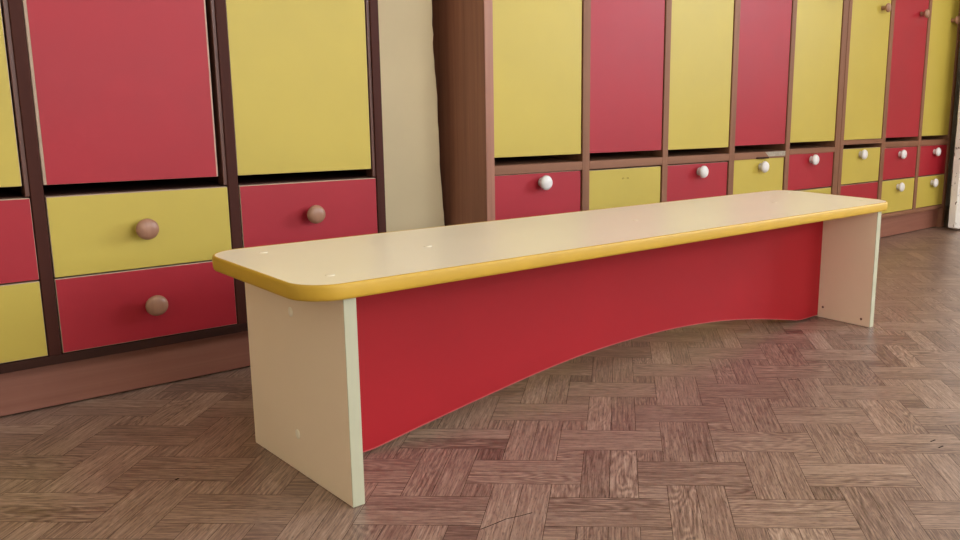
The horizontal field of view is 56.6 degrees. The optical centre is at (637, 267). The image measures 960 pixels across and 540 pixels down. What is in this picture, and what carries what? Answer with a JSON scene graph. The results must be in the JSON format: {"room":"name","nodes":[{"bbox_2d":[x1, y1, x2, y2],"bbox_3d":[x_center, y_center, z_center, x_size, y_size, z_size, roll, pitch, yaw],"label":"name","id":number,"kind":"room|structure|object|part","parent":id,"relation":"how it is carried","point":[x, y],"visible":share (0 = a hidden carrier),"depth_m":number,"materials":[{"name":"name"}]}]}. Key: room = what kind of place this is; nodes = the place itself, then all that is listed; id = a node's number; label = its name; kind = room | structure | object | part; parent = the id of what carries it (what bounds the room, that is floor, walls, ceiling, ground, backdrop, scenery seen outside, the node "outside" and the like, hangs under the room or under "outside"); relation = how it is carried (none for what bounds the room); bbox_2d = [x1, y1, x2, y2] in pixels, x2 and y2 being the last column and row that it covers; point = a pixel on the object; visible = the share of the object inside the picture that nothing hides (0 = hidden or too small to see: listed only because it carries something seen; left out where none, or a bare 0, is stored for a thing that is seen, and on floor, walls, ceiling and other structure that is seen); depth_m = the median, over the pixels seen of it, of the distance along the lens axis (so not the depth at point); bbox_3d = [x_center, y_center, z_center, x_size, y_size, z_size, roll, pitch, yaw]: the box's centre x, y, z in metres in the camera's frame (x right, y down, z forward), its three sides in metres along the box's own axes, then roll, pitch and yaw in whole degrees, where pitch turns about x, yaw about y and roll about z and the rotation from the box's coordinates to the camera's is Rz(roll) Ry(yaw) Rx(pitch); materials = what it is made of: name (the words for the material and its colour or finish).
{"room":"changing room","nodes":[
{"label":"changing room","id":0,"kind":"room"},
{"bbox_2d":[378,0,444,231],"bbox_3d":[-0.591,-1.366,1.846,0.213,3.000,0.218,12,15,43],"label":"wall pillar","id":1,"kind":"structure","parent":0,"point":[412,176],"depth_m":1.99,"materials":[{"name":"beige paint"}]},
{"bbox_2d":[0,206,959,539],"bbox_3d":[1.557,0.461,0.706,5.490,0.060,6.550,12,15,43],"label":"floor","id":2,"kind":"structure","parent":0,"point":[815,427],"depth_m":1.31,"materials":[{"name":"brown wood"}]},
{"bbox_2d":[0,0,385,416],"bbox_3d":[-0.953,-0.483,1.524,0.378,1.378,0.915,12,15,43],"label":"cabinet","id":3,"kind":"object","parent":2,"relation":"on","point":[142,142],"visible":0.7,"depth_m":1.50,"materials":[{"name":"brown laminate"}]},
{"bbox_3d":[-1.054,-0.588,1.176,0.016,0.974,0.270,12,15,43],"label":"door","id":4,"kind":"part","parent":3,"relation":"part of","materials":[{"name":"yellow paint"}]},
{"bbox_2d":[0,187,28,198],"bbox_3d":[-1.181,-0.111,1.391,0.332,0.018,0.280,12,15,43],"label":"shelf","id":5,"kind":"object","parent":3,"relation":"attached to","point":[5,192],"depth_m":1.38,"materials":[{"name":"brown laminate"}]},
{"bbox_3d":[-1.060,-0.028,1.287,0.016,0.131,0.278,12,15,43],"label":"drawer","id":6,"kind":"part","parent":3,"relation":"part of","materials":[{"name":"red paint"}]},
{"bbox_3d":[-1.063,0.100,1.312,0.016,0.124,0.278,12,15,43],"label":"drawer","id":7,"kind":"part","parent":3,"relation":"part of","materials":[{"name":"yellow paint"}]},
{"bbox_3d":[-0.847,-0.626,1.386,0.016,0.974,0.268,12,15,43],"label":"door","id":8,"kind":"part","parent":3,"relation":"part of","materials":[{"name":"red paint"}]},
{"bbox_2d":[43,178,225,196],"bbox_3d":[-0.972,-0.149,1.603,0.332,0.018,0.284,12,15,43],"label":"shelf","id":9,"kind":"object","parent":3,"relation":"attached to","point":[181,187],"depth_m":1.53,"materials":[{"name":"brown laminate"}]},
{"bbox_3d":[-0.851,-0.066,1.499,0.016,0.131,0.281,12,15,43],"label":"drawer","id":10,"kind":"part","parent":3,"relation":"part of","materials":[{"name":"yellow paint"}]},
{"bbox_3d":[-0.854,0.062,1.524,0.016,0.124,0.281,12,15,43],"label":"drawer","id":11,"kind":"part","parent":3,"relation":"part of","materials":[{"name":"red paint"}]},
{"bbox_3d":[-0.838,-0.066,1.481,0.028,0.036,0.036,12,15,43],"label":"knob","id":12,"kind":"part","parent":3,"relation":"part of","materials":[{"name":"brown wood"}]},
{"bbox_3d":[-0.838,0.065,1.510,0.028,0.036,0.036,12,15,43],"label":"knob","id":13,"kind":"part","parent":3,"relation":"part of","materials":[{"name":"brown wood"}]},
{"bbox_3d":[-0.637,-0.664,1.599,0.016,0.974,0.268,12,15,43],"label":"door","id":14,"kind":"part","parent":3,"relation":"part of","materials":[{"name":"yellow paint"}]},
{"bbox_2d":[238,171,372,184],"bbox_3d":[-0.763,-0.186,1.814,0.332,0.018,0.278,12,15,43],"label":"shelf","id":15,"kind":"object","parent":3,"relation":"attached to","point":[321,177],"depth_m":1.75,"materials":[{"name":"brown laminate"}]},
{"bbox_3d":[-0.643,-0.103,1.710,0.016,0.131,0.275,12,15,43],"label":"drawer","id":16,"kind":"part","parent":3,"relation":"part of","materials":[{"name":"red paint"}]},
{"bbox_3d":[-0.629,-0.104,1.692,0.028,0.036,0.036,12,15,43],"label":"knob","id":17,"kind":"part","parent":3,"relation":"part of","materials":[{"name":"brown wood"}]},
{"bbox_3d":[-0.651,-0.532,1.852,0.350,1.360,0.018,12,15,43],"label":"panel","id":18,"kind":"part","parent":3,"relation":"part of","materials":[{"name":"brown laminate"}]},
{"bbox_2d":[212,190,887,507],"bbox_3d":[-0.011,0.058,1.665,0.320,0.299,1.438,12,15,43],"label":"bench","id":19,"kind":"object","parent":2,"relation":"on","point":[359,343],"visible":1,"depth_m":1.40,"materials":[{"name":"beige laminate"}]},
{"bbox_3d":[-0.466,0.151,1.200,0.297,0.278,0.016,12,15,43],"label":"panel","id":20,"kind":"part","parent":19,"relation":"part of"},
{"bbox_3d":[0.450,-0.016,2.139,0.297,0.278,0.016,12,15,43],"label":"panel","id":21,"kind":"part","parent":19,"relation":"part of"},
{"bbox_2d":[432,0,848,225],"bbox_3d":[0.073,-0.668,2.565,0.378,1.378,1.516,12,15,43],"label":"cabinet","id":22,"kind":"object","parent":2,"relation":"on","point":[546,107],"visible":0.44,"depth_m":2.29,"materials":[{"name":"laminate"}]},
{"bbox_3d":[-0.457,-0.567,2.049,0.350,1.360,0.024,12,15,43],"label":"panel","id":23,"kind":"part","parent":22,"relation":"part of","materials":[{"name":"laminate"}]},
{"bbox_3d":[-0.233,-0.742,2.007,0.016,0.962,0.269,12,15,43],"label":"door","id":24,"kind":"part","parent":22,"relation":"part of","materials":[{"name":"yellow paint"}]},
{"bbox_3d":[-0.245,-0.175,2.119,0.016,0.111,0.268,12,15,43],"label":"drawer","id":25,"kind":"part","parent":22,"relation":"part of","materials":[{"name":"red paint"}]},
{"bbox_2d":[494,156,581,174],"bbox_3d":[-0.358,-0.265,2.215,0.343,0.021,0.273,12,15,43],"label":"shelf","id":26,"kind":"object","parent":22,"relation":"attached to","point":[525,165],"depth_m":2.14,"materials":[{"name":"brown laminate"}]},
{"bbox_3d":[-0.224,-0.205,2.103,0.026,0.036,0.036,12,15,43],"label":"knob","id":27,"kind":"part","parent":22,"relation":"part of","materials":[{"name":"white plastic"}]},
{"bbox_3d":[-0.037,-0.211,2.329,0.016,0.108,0.270,12,15,43],"label":"drawer","id":28,"kind":"part","parent":22,"relation":"part of","materials":[{"name":"yellow paint"}]},
{"bbox_2d":[589,153,662,168],"bbox_3d":[-0.150,-0.302,2.426,0.343,0.021,0.274,12,15,43],"label":"shelf","id":29,"kind":"object","parent":22,"relation":"attached to","point":[596,160],"depth_m":2.35,"materials":[{"name":"brown laminate"}]},
{"bbox_3d":[-0.026,-0.780,2.218,0.016,0.962,0.270,12,15,43],"label":"door","id":30,"kind":"part","parent":22,"relation":"part of","materials":[{"name":"red paint"}]},
{"bbox_3d":[0.169,-0.249,2.539,0.016,0.109,0.270,12,15,43],"label":"drawer","id":31,"kind":"part","parent":22,"relation":"part of","materials":[{"name":"red paint"}]},
{"bbox_2d":[668,150,728,163],"bbox_3d":[0.056,-0.339,2.636,0.343,0.021,0.275,12,15,43],"label":"shelf","id":32,"kind":"object","parent":22,"relation":"attached to","point":[674,156],"depth_m":2.56,"materials":[{"name":"brown laminate"}]},
{"bbox_3d":[0.181,-0.817,2.427,0.016,0.962,0.271,12,15,43],"label":"door","id":33,"kind":"part","parent":22,"relation":"part of","materials":[{"name":"yellow paint"}]},
{"bbox_3d":[0.188,-0.277,2.521,0.026,0.036,0.036,12,15,43],"label":"knob","id":34,"kind":"part","parent":22,"relation":"part of","materials":[{"name":"white plastic"}]},
{"bbox_3d":[0.376,-0.289,2.748,0.016,0.115,0.262,12,15,43],"label":"drawer","id":35,"kind":"part","parent":22,"relation":"part of","materials":[{"name":"yellow paint"}]},
{"bbox_2d":[734,147,784,159],"bbox_3d":[0.263,-0.377,2.845,0.343,0.021,0.268,12,15,43],"label":"shelf","id":36,"kind":"object","parent":22,"relation":"attached to","point":[740,153],"depth_m":2.77,"materials":[{"name":"brown laminate"}]},
{"bbox_3d":[0.396,-0.316,2.732,0.026,0.036,0.036,12,15,43],"label":"knob","id":37,"kind":"part","parent":22,"relation":"part of","materials":[{"name":"white plastic"}]},
{"bbox_3d":[0.388,-0.855,2.637,0.016,0.960,0.264,12,15,43],"label":"door","id":38,"kind":"part","parent":22,"relation":"part of","materials":[{"name":"red paint"}]},
{"bbox_3d":[0.582,-0.328,2.956,0.016,0.120,0.270,12,15,43],"label":"drawer","id":39,"kind":"part","parent":22,"relation":"part of","materials":[{"name":"red paint"}]},
{"bbox_2d":[789,144,834,154],"bbox_3d":[0.469,-0.419,3.053,0.343,0.018,0.276,12,15,43],"label":"shelf","id":40,"kind":"object","parent":22,"relation":"attached to","point":[794,149],"depth_m":2.97,"materials":[{"name":"brown laminate"}]},
{"bbox_3d":[0.579,-0.202,2.981,0.016,0.130,0.270,12,15,43],"label":"drawer","id":41,"kind":"part","parent":22,"relation":"part of","materials":[{"name":"yellow paint"}]},
{"bbox_3d":[0.596,-0.363,2.932,0.026,0.036,0.036,12,15,43],"label":"knob","id":42,"kind":"part","parent":22,"relation":"part of","materials":[{"name":"white plastic"}]},
{"bbox_3d":[0.593,-0.894,2.845,0.016,0.956,0.272,12,15,43],"label":"door","id":43,"kind":"part","parent":22,"relation":"part of","materials":[{"name":"yellow paint"}]},
{"bbox_3d":[0.580,-0.754,3.101,0.350,1.360,0.031,12,15,43],"label":"panel","id":44,"kind":"part","parent":22,"relation":"part of","materials":[{"name":"brown laminate"}]},
{"bbox_2d":[837,0,959,237],"bbox_3d":[0.909,-0.819,3.413,0.378,1.378,0.880,12,15,43],"label":"cabinet","id":45,"kind":"object","parent":2,"relation":"on","point":[901,60],"visible":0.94,"depth_m":3.34,"materials":[{"name":"brown laminate"}]},
{"bbox_3d":[0.600,-0.758,3.121,0.350,1.360,0.021,12,15,43],"label":"panel","id":46,"kind":"part","parent":45,"relation":"part of","materials":[{"name":"brown laminate"}]},
{"bbox_3d":[0.809,-0.246,3.213,0.016,0.126,0.268,12,15,43],"label":"drawer","id":47,"kind":"part","parent":45,"relation":"part of","materials":[{"name":"red paint"}]},
{"bbox_3d":[0.811,-0.374,3.188,0.016,0.126,0.268,12,15,43],"label":"drawer","id":48,"kind":"part","parent":45,"relation":"part of","materials":[{"name":"yellow paint"}]},
{"bbox_2d":[844,139,881,144],"bbox_3d":[0.698,-0.482,3.281,0.343,0.016,0.272,12,15,43],"label":"shelf","id":49,"kind":"object","parent":45,"relation":"attached to","point":[846,141],"depth_m":3.17,"materials":[{"name":"brown laminate"}]},
{"bbox_3d":[0.819,-0.410,3.158,0.026,0.036,0.036,12,15,43],"label":"knob","id":50,"kind":"part","parent":45,"relation":"part of","materials":[{"name":"white plastic"}]},
{"bbox_3d":[0.823,-0.936,3.077,0.016,0.956,0.269,12,15,43],"label":"door","id":51,"kind":"part","parent":45,"relation":"part of","materials":[{"name":"yellow paint"}]},
{"bbox_3d":[0.890,-0.930,3.115,0.032,0.033,0.033,12,15,43],"label":"knob","id":52,"kind":"part","parent":45,"relation":"part of","materials":[{"name":"brown wood"}]},
{"bbox_3d":[1.015,-0.283,3.423,0.016,0.126,0.264,12,15,43],"label":"drawer","id":53,"kind":"part","parent":45,"relation":"part of","materials":[{"name":"yellow paint"}]},
{"bbox_3d":[1.018,-0.408,3.398,0.016,0.121,0.264,12,15,43],"label":"drawer","id":54,"kind":"part","parent":45,"relation":"part of","materials":[{"name":"red paint"}]},
{"bbox_3d":[1.028,-0.314,3.398,0.026,0.036,0.036,12,15,43],"label":"knob","id":55,"kind":"part","parent":45,"relation":"part of","materials":[{"name":"white plastic"}]},
{"bbox_2d":[885,139,918,147],"bbox_3d":[0.905,-0.504,3.494,0.343,0.021,0.268,12,15,43],"label":"shelf","id":56,"kind":"object","parent":45,"relation":"attached to","point":[889,143],"depth_m":3.40,"materials":[{"name":"brown laminate"}]},
{"bbox_3d":[1.027,-0.438,3.371,0.026,0.036,0.036,12,15,43],"label":"knob","id":57,"kind":"part","parent":45,"relation":"part of","materials":[{"name":"white plastic"}]},
{"bbox_3d":[1.029,-0.974,3.287,0.016,0.954,0.264,12,15,43],"label":"door","id":58,"kind":"part","parent":45,"relation":"part of","materials":[{"name":"red paint"}]},
{"bbox_3d":[1.097,-0.970,3.325,0.032,0.033,0.033,12,15,43],"label":"knob","id":59,"kind":"part","parent":45,"relation":"part of","materials":[{"name":"brown wood"}]},
{"bbox_3d":[1.210,-0.318,3.620,0.016,0.126,0.242,12,15,43],"label":"drawer","id":60,"kind":"part","parent":45,"relation":"part of","materials":[{"name":"yellow paint"}]},
{"bbox_3d":[1.212,-0.444,3.595,0.016,0.122,0.242,12,15,43],"label":"drawer","id":61,"kind":"part","parent":45,"relation":"part of","materials":[{"name":"red paint"}]},
{"bbox_3d":[1.230,-0.350,3.604,0.026,0.036,0.036,12,15,43],"label":"knob","id":62,"kind":"part","parent":45,"relation":"part of","materials":[{"name":"white plastic"}]},
{"bbox_2d":[921,138,947,145],"bbox_3d":[1.099,-0.539,3.691,0.343,0.021,0.246,12,15,43],"label":"shelf","id":63,"kind":"object","parent":45,"relation":"attached to","point":[924,141],"depth_m":3.59,"materials":[{"name":"brown laminate"}]},
{"bbox_3d":[1.233,-0.475,3.579,0.026,0.036,0.036,12,15,43],"label":"knob","id":64,"kind":"part","parent":45,"relation":"part of","materials":[{"name":"white plastic"}]},
{"bbox_3d":[1.197,-0.866,3.727,0.350,1.360,0.024,12,15,43],"label":"panel","id":65,"kind":"part","parent":45,"relation":"part of","materials":[{"name":"brown laminate"}]},
{"bbox_3d":[1.224,-1.009,3.484,0.016,0.952,0.242,12,15,43],"label":"door","id":66,"kind":"part","parent":45,"relation":"part of","materials":[{"name":"yellow paint"}]},
{"bbox_3d":[1.285,-0.999,3.515,0.032,0.033,0.033,12,15,43],"label":"knob","id":67,"kind":"part","parent":45,"relation":"part of","materials":[{"name":"brown wood"}]},
{"bbox_3d":[-0.390,-1.424,2.290,0.120,3.050,6.450,12,15,43],"label":"wall","id":68,"kind":"structure","parent":0,"visible":0},
{"bbox_2d":[945,44,959,205],"bbox_3d":[1.823,-1.337,4.193,0.490,2.170,0.120,12,15,43],"label":"trim","id":69,"kind":"structure","parent":68,"relation":"attached to","point":[957,91],"depth_m":4.43,"materials":[{"name":"paint"}]},
{"bbox_2d":[948,97,959,228],"bbox_3d":[1.638,-1.207,3.699,0.091,2.042,0.848,12,15,43],"label":"door","id":70,"kind":"structure","parent":68,"relation":"in","point":[954,210],"depth_m":3.58,"materials":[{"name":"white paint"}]}
]}

